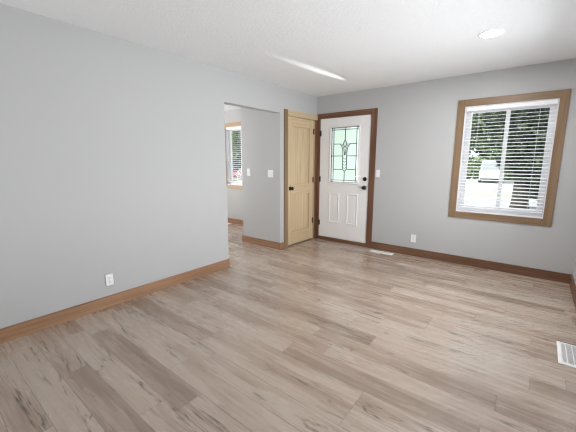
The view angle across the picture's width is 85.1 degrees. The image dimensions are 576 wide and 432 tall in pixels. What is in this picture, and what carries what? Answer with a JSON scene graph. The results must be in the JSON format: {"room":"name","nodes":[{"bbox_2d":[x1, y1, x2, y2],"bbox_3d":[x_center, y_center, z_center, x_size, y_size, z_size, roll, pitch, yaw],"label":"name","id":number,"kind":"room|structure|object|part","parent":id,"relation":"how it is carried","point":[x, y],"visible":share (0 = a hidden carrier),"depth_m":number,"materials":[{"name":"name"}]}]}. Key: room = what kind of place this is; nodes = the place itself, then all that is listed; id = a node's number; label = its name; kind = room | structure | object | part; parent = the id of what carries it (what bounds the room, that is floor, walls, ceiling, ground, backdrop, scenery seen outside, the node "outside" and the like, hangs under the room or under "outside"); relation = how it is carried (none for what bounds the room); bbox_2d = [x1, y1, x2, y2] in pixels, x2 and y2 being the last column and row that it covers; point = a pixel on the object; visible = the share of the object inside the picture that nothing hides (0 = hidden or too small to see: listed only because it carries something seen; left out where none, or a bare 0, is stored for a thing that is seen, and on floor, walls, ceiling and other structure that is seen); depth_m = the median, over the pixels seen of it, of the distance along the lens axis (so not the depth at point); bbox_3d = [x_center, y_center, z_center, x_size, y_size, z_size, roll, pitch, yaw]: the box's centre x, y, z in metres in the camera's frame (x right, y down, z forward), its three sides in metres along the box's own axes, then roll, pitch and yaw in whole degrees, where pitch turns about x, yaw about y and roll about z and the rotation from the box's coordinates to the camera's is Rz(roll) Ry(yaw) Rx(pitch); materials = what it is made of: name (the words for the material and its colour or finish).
{"room":"empty living room","nodes":[
{"label":"empty living room","id":0,"kind":"room"},
{"bbox_2d":[0,3,317,328],"bbox_3d":[-1.570,-0.384,3.015,0.115,2.440,6.500,8,12,38],"label":"wall","id":1,"kind":"structure","parent":0,"point":[113,150],"depth_m":2.81,"materials":[{"name":"grey paint"}]},
{"bbox_2d":[105,273,113,286],"bbox_3d":[-1.676,0.599,2.949,0.010,0.116,0.072,8,12,38],"label":"wall outlet","id":2,"kind":"object","parent":1,"relation":"attached to","point":[109,279],"visible":1,"depth_m":2.94,"materials":[{"name":"white plastic"}]},
{"bbox_2d":[0,259,229,343],"bbox_3d":[-2.156,0.904,2.385,0.016,0.110,4.462,8,12,38],"label":"baseboard","id":3,"kind":"structure","parent":1,"relation":"attached to","point":[21,329],"depth_m":2.89,"materials":[{"name":"brown wood"}]},
{"bbox_2d":[279,242,284,249],"bbox_3d":[-0.094,0.471,4.942,0.016,0.110,0.106,8,12,38],"label":"baseboard","id":4,"kind":"object","parent":1,"relation":"attached to","point":[281,245],"visible":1,"depth_m":4.93,"materials":[{"name":"brown wood"}]},
{"bbox_2d":[284,109,317,247],"bbox_3d":[0.177,-0.598,5.196,0.131,2.133,0.902,8,12,38],"label":"door frame","id":5,"kind":"structure","parent":1,"relation":"in","point":[287,112],"depth_m":4.96,"materials":[{"name":"beige wood"}]},
{"bbox_2d":[288,116,314,245],"bbox_3d":[0.233,-0.560,5.173,0.102,2.026,0.728,8,12,38],"label":"door","id":6,"kind":"structure","parent":1,"relation":"in","point":[301,131],"depth_m":5.19,"materials":[{"name":"beige wood"}]},
{"bbox_3d":[0.190,-0.069,5.277,0.005,0.607,0.491,8,12,38],"label":"recessed panel","id":7,"kind":"part","parent":6,"relation":"part of","materials":[{"name":"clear wood"}]},
{"bbox_3d":[0.198,0.334,5.339,0.035,0.208,0.491,8,12,38],"label":"rail","id":8,"kind":"part","parent":6,"relation":"part of","materials":[{"name":"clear wood"}]},
{"bbox_3d":[0.192,-0.977,5.121,0.005,0.905,0.491,8,12,38],"label":"recessed panel","id":9,"kind":"part","parent":6,"relation":"part of","materials":[{"name":"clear wood"}]},
{"bbox_3d":[0.200,-0.449,5.205,0.035,0.165,0.491,8,12,38],"label":"rail","id":10,"kind":"part","parent":6,"relation":"part of","materials":[{"name":"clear wood"}]},
{"bbox_3d":[0.202,-1.491,5.026,0.035,0.141,0.491,8,12,38],"label":"rail","id":11,"kind":"part","parent":6,"relation":"part of","materials":[{"name":"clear wood"}]},
{"bbox_2d":[241,107,274,241],"bbox_3d":[-0.457,-0.730,5.048,0.708,2.440,0.100,8,12,38],"label":"wall","id":12,"kind":"structure","parent":0,"point":[257,127],"depth_m":5.01,"materials":[{"name":"grey paint"}]},
{"bbox_2d":[247,168,250,175],"bbox_3d":[-0.640,-0.717,5.127,0.076,0.118,0.010,8,12,38],"label":"light switch","id":13,"kind":"object","parent":12,"relation":"attached to","point":[248,169],"visible":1,"depth_m":5.12,"materials":[{"name":"white plastic"}]},
{"bbox_2d":[242,235,278,249],"bbox_3d":[-0.457,0.431,5.169,0.839,0.110,0.016,8,12,38],"label":"baseboard","id":14,"kind":"structure","parent":12,"relation":"attached to","point":[275,245],"depth_m":5.15,"materials":[{"name":"brown wood"}]},
{"bbox_2d":[268,170,272,176],"bbox_3d":[-0.270,-0.655,4.839,0.116,0.118,0.010,8,12,38],"label":"light switch","id":15,"kind":"object","parent":12,"relation":"attached to","point":[270,172],"visible":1,"depth_m":4.84,"materials":[{"name":"white plastic"}]},
{"bbox_2d":[0,223,575,431],"bbox_3d":[-1.577,0.870,3.272,7.426,0.120,6.760,8,12,38],"label":"floor","id":16,"kind":"structure","parent":0,"point":[309,335],"depth_m":2.25,"materials":[{"name":"laminate"}]},
{"bbox_2d":[370,250,393,254],"bbox_3d":[1.430,0.552,4.795,0.355,0.006,0.104,8,12,38],"label":"floor vent","id":17,"kind":"object","parent":16,"relation":"in","point":[377,251],"visible":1,"depth_m":4.77,"materials":[{"name":"white metal"}]},
{"bbox_2d":[556,341,575,367],"bbox_3d":[2.016,0.991,2.244,0.135,0.006,0.345,8,12,38],"label":"floor vent","id":18,"kind":"object","parent":16,"relation":"in","point":[566,352],"visible":1,"depth_m":2.24,"materials":[{"name":"white metal"}]},
{"bbox_2d":[561,343,575,365],"bbox_3d":[2.016,0.990,2.244,0.087,0.004,0.297,8,12,38],"label":"grille","id":19,"kind":"object","parent":18,"relation":"attached to","point":[568,351],"depth_m":2.24,"materials":[{"name":"white metal"}]},
{"bbox_2d":[0,0,575,110],"bbox_3d":[-1.523,-1.642,2.537,7.876,0.200,7.950,8,12,38],"label":"ceiling","id":20,"kind":"structure","parent":0,"point":[317,48],"depth_m":2.68,"materials":[{"name":"white paint"}]},
{"bbox_2d":[478,29,504,37],"bbox_3d":[1.732,-1.551,2.671,0.194,0.008,0.194,8,12,38],"label":"recessed light","id":21,"kind":"object","parent":20,"relation":"in","point":[491,33],"visible":1,"depth_m":2.66,"materials":[{"name":"white metal"}]},
{"bbox_2d":[224,58,575,274],"bbox_3d":[0.468,-0.825,5.612,7.396,2.440,0.160,8,12,38],"label":"wall","id":22,"kind":"structure","parent":0,"point":[416,121],"depth_m":4.24,"materials":[{"name":"grey paint"}]},
{"bbox_2d":[225,126,241,185],"bbox_3d":[-0.995,-1.277,6.705,0.810,1.235,0.145,8,12,38],"label":"window","id":23,"kind":"structure","parent":22,"relation":"in","point":[228,153],"depth_m":6.91,"materials":[{"name":"white plastic"}]},
{"bbox_2d":[226,126,241,182],"bbox_3d":[-1.022,-1.295,6.668,0.786,1.170,0.073,8,12,38],"label":"window blind","id":24,"kind":"object","parent":23,"relation":"attached to","point":[230,128],"visible":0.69,"depth_m":6.75,"materials":[{"name":"white plastic"}]},
{"bbox_3d":[-1.119,-1.299,6.831,0.397,1.175,0.022,8,12,38],"label":"sash","id":25,"kind":"part","parent":23,"relation":"part of","materials":[{"name":"white plastic"}]},
{"bbox_2d":[225,122,242,188],"bbox_3d":[-1.045,-1.266,6.643,0.980,1.395,0.016,8,12,38],"label":"window frame","id":26,"kind":"structure","parent":22,"relation":"in","point":[234,123],"depth_m":6.76,"materials":[{"name":"brown wood"}]},
{"bbox_2d":[228,218,242,224],"bbox_3d":[-1.241,0.110,7.034,2.777,0.110,0.016,8,12,38],"label":"baseboard","id":27,"kind":"structure","parent":22,"relation":"attached to","point":[230,220],"depth_m":6.96,"materials":[{"name":"brown wood"}]},
{"bbox_2d":[316,108,377,247],"bbox_3d":[0.969,-0.614,5.233,1.058,2.154,0.176,8,12,38],"label":"door frame","id":28,"kind":"structure","parent":22,"relation":"in","point":[374,111],"depth_m":4.98,"materials":[{"name":"brown wood"}]},
{"bbox_3d":[0.955,0.418,5.422,0.938,0.056,0.172,8,12,38],"label":"door sill","id":29,"kind":"part","parent":28,"relation":"part of","materials":[{"name":"brown wood"}]},
{"bbox_2d":[318,114,371,242],"bbox_3d":[0.894,-0.596,5.193,0.931,2.012,0.111,8,12,38],"label":"door","id":30,"kind":"structure","parent":28,"relation":"attached to","point":[342,205],"depth_m":5.18,"materials":[{"name":"white paint"}]},
{"bbox_3d":[0.781,-0.139,5.370,0.194,0.512,0.011,8,12,38],"label":"panel","id":31,"kind":"part","parent":30,"relation":"part of","materials":[{"name":"white paint"}]},
{"bbox_3d":[0.929,-0.995,5.132,0.414,0.816,0.006,8,12,38],"label":"obscure glass","id":32,"kind":"part","parent":30,"relation":"part of","materials":[{"name":"clear glass"}]},
{"bbox_3d":[1.047,-0.103,5.162,0.194,0.512,0.011,8,12,38],"label":"panel","id":33,"kind":"part","parent":30,"relation":"part of","materials":[{"name":"white paint"}]},
{"bbox_2d":[375,170,379,176],"bbox_3d":[1.373,-0.650,4.801,0.070,0.118,0.010,8,12,38],"label":"light switch","id":34,"kind":"object","parent":22,"relation":"attached to","point":[377,171],"visible":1,"depth_m":4.80,"materials":[{"name":"white plastic"}]},
{"bbox_2d":[411,234,415,242],"bbox_3d":[1.837,0.330,4.593,0.072,0.116,0.010,8,12,38],"label":"wall outlet","id":35,"kind":"object","parent":22,"relation":"attached to","point":[413,237],"visible":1,"depth_m":4.59,"materials":[{"name":"white plastic"}]},
{"bbox_2d":[371,242,570,283],"bbox_3d":[2.271,0.589,4.283,2.400,0.110,0.016,8,12,38],"label":"baseboard","id":36,"kind":"structure","parent":22,"relation":"attached to","point":[502,267],"depth_m":4.10,"materials":[{"name":"brown wood"}]},
{"bbox_2d":[456,98,559,218],"bbox_3d":[2.650,-0.686,3.866,0.912,1.338,0.145,8,12,38],"label":"window","id":37,"kind":"structure","parent":22,"relation":"in","point":[551,129],"depth_m":3.83,"materials":[{"name":"white plastic"}]},
{"bbox_3d":[2.505,-0.711,4.008,0.446,1.278,0.022,8,12,38],"label":"sash","id":38,"kind":"part","parent":37,"relation":"part of","materials":[{"name":"white plastic"}]},
{"bbox_3d":[2.832,-0.669,3.772,0.450,1.278,0.022,8,12,38],"label":"sash","id":39,"kind":"part","parent":37,"relation":"part of","materials":[{"name":"white plastic"}]},
{"bbox_2d":[448,89,570,226],"bbox_3d":[2.600,-0.676,3.804,1.080,1.503,0.016,8,12,38],"label":"window frame","id":40,"kind":"structure","parent":22,"relation":"in","point":[564,95],"depth_m":3.66,"materials":[{"name":"beige wood"}]},
{"bbox_2d":[458,99,557,213],"bbox_3d":[2.623,-0.702,3.829,0.888,1.276,0.073,8,12,38],"label":"window blind","id":41,"kind":"object","parent":40,"relation":"attached to","point":[554,101],"visible":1,"depth_m":3.81,"materials":[{"name":"white plastic"}]},
{"bbox_3d":[2.627,-0.083,3.942,0.880,0.018,0.046,8,12,38],"label":"rail","id":42,"kind":"part","parent":41,"relation":"part of","materials":[{"name":"white plastic"}]},
{"bbox_2d":[573,257,575,285],"bbox_3d":[1.243,0.000,0.812,0.120,2.440,6.500,8,12,38],"label":"wall","id":43,"kind":"structure","parent":0,"point":[574,269],"depth_m":3.41,"materials":[{"name":"grey paint"}]},
{"bbox_2d":[569,275,575,310],"bbox_3d":[1.182,1.142,1.044,0.016,0.110,6.484,8,12,38],"label":"baseboard","id":44,"kind":"structure","parent":43,"relation":"attached to","point":[571,283],"depth_m":3.23,"materials":[{"name":"brown wood"}]},
{"label":"outside","id":45,"kind":"structure","parent":0,"visible":0},
{"bbox_2d":[464,196,536,210],"bbox_3d":[1.067,-1.721,22.366,120.000,0.250,7.000,8,12,38],"label":"street","id":46,"kind":"structure","parent":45,"point":[475,197],"depth_m":16.02,"materials":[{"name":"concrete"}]},
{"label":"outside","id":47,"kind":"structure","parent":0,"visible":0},
{"bbox_2d":[233,169,513,196],"bbox_3d":[17.652,-5.173,42.939,120.000,0.280,79.700,8,12,38],"label":"yard","id":48,"kind":"structure","parent":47,"point":[238,180],"depth_m":20.38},
{"bbox_2d":[232,130,240,171],"bbox_3d":[-7.755,-10.052,47.117,4.901,7.909,8.893,-8,13,-40],"label":"tree","id":49,"kind":"object","parent":48,"relation":"on","point":[235,140],"visible":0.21,"depth_m":45.04,"materials":[{"name":"green plant"}]},
{"bbox_2d":[233,169,241,179],"bbox_3d":[-6.928,-4.803,35.417,4.517,1.420,2.120,8,12,38],"label":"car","id":50,"kind":"object","parent":48,"relation":"on","point":[235,173],"visible":0.23,"depth_m":34.11,"materials":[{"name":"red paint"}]},
{"bbox_2d":[332,127,350,171],"bbox_3d":[6.620,-13.175,55.757,10.725,11.212,7.578,8,12,38],"label":"tree","id":51,"kind":"object","parent":48,"relation":"on","point":[346,127],"visible":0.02,"depth_m":53.17,"materials":[{"name":"green plant"}]},
{"bbox_2d":[466,157,486,178],"bbox_3d":[22.378,-5.500,37.037,5.019,2.892,2.784,8,12,38],"label":"bush","id":52,"kind":"object","parent":48,"relation":"on","point":[472,170],"visible":0.2,"depth_m":36.81,"materials":[{"name":"green plant"}]},
{"bbox_2d":[468,112,512,170],"bbox_3d":[30.657,-12.507,49.090,13.794,12.707,9.151,8,12,38],"label":"tree","id":53,"kind":"object","parent":48,"relation":"on","point":[474,119],"visible":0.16,"depth_m":47.98,"materials":[{"name":"green plant"}]},
{"bbox_2d":[483,107,549,208],"bbox_3d":[10.925,-3.385,12.603,5.645,6.512,3.852,8,12,38],"label":"tree","id":54,"kind":"object","parent":48,"relation":"on","point":[536,111],"visible":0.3,"depth_m":12.81,"materials":[{"name":"green plant"}]},
{"bbox_2d":[503,172,531,180],"bbox_3d":[25.283,-4.827,33.027,5.041,2.977,2.665,8,12,38],"label":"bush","id":55,"kind":"object","parent":48,"relation":"on","point":[505,175],"visible":0.02,"depth_m":33.81,"materials":[{"name":"green plant"}]},
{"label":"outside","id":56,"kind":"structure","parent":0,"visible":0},
{"bbox_2d":[233,176,513,192],"bbox_3d":[10.246,-3.651,33.749,120.000,0.250,15.500,8,12,38],"label":"apron","id":57,"kind":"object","parent":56,"point":[475,181],"depth_m":27.29,"materials":[{"name":"concrete"}]},
{"bbox_2d":[478,161,504,182],"bbox_3d":[20.389,-4.467,31.542,2.310,2.150,4.870,6,11,30],"label":"van","id":58,"kind":"object","parent":57,"relation":"on","point":[481,168],"visible":0.44,"depth_m":30.18,"materials":[{"name":"white paint"}]}
]}

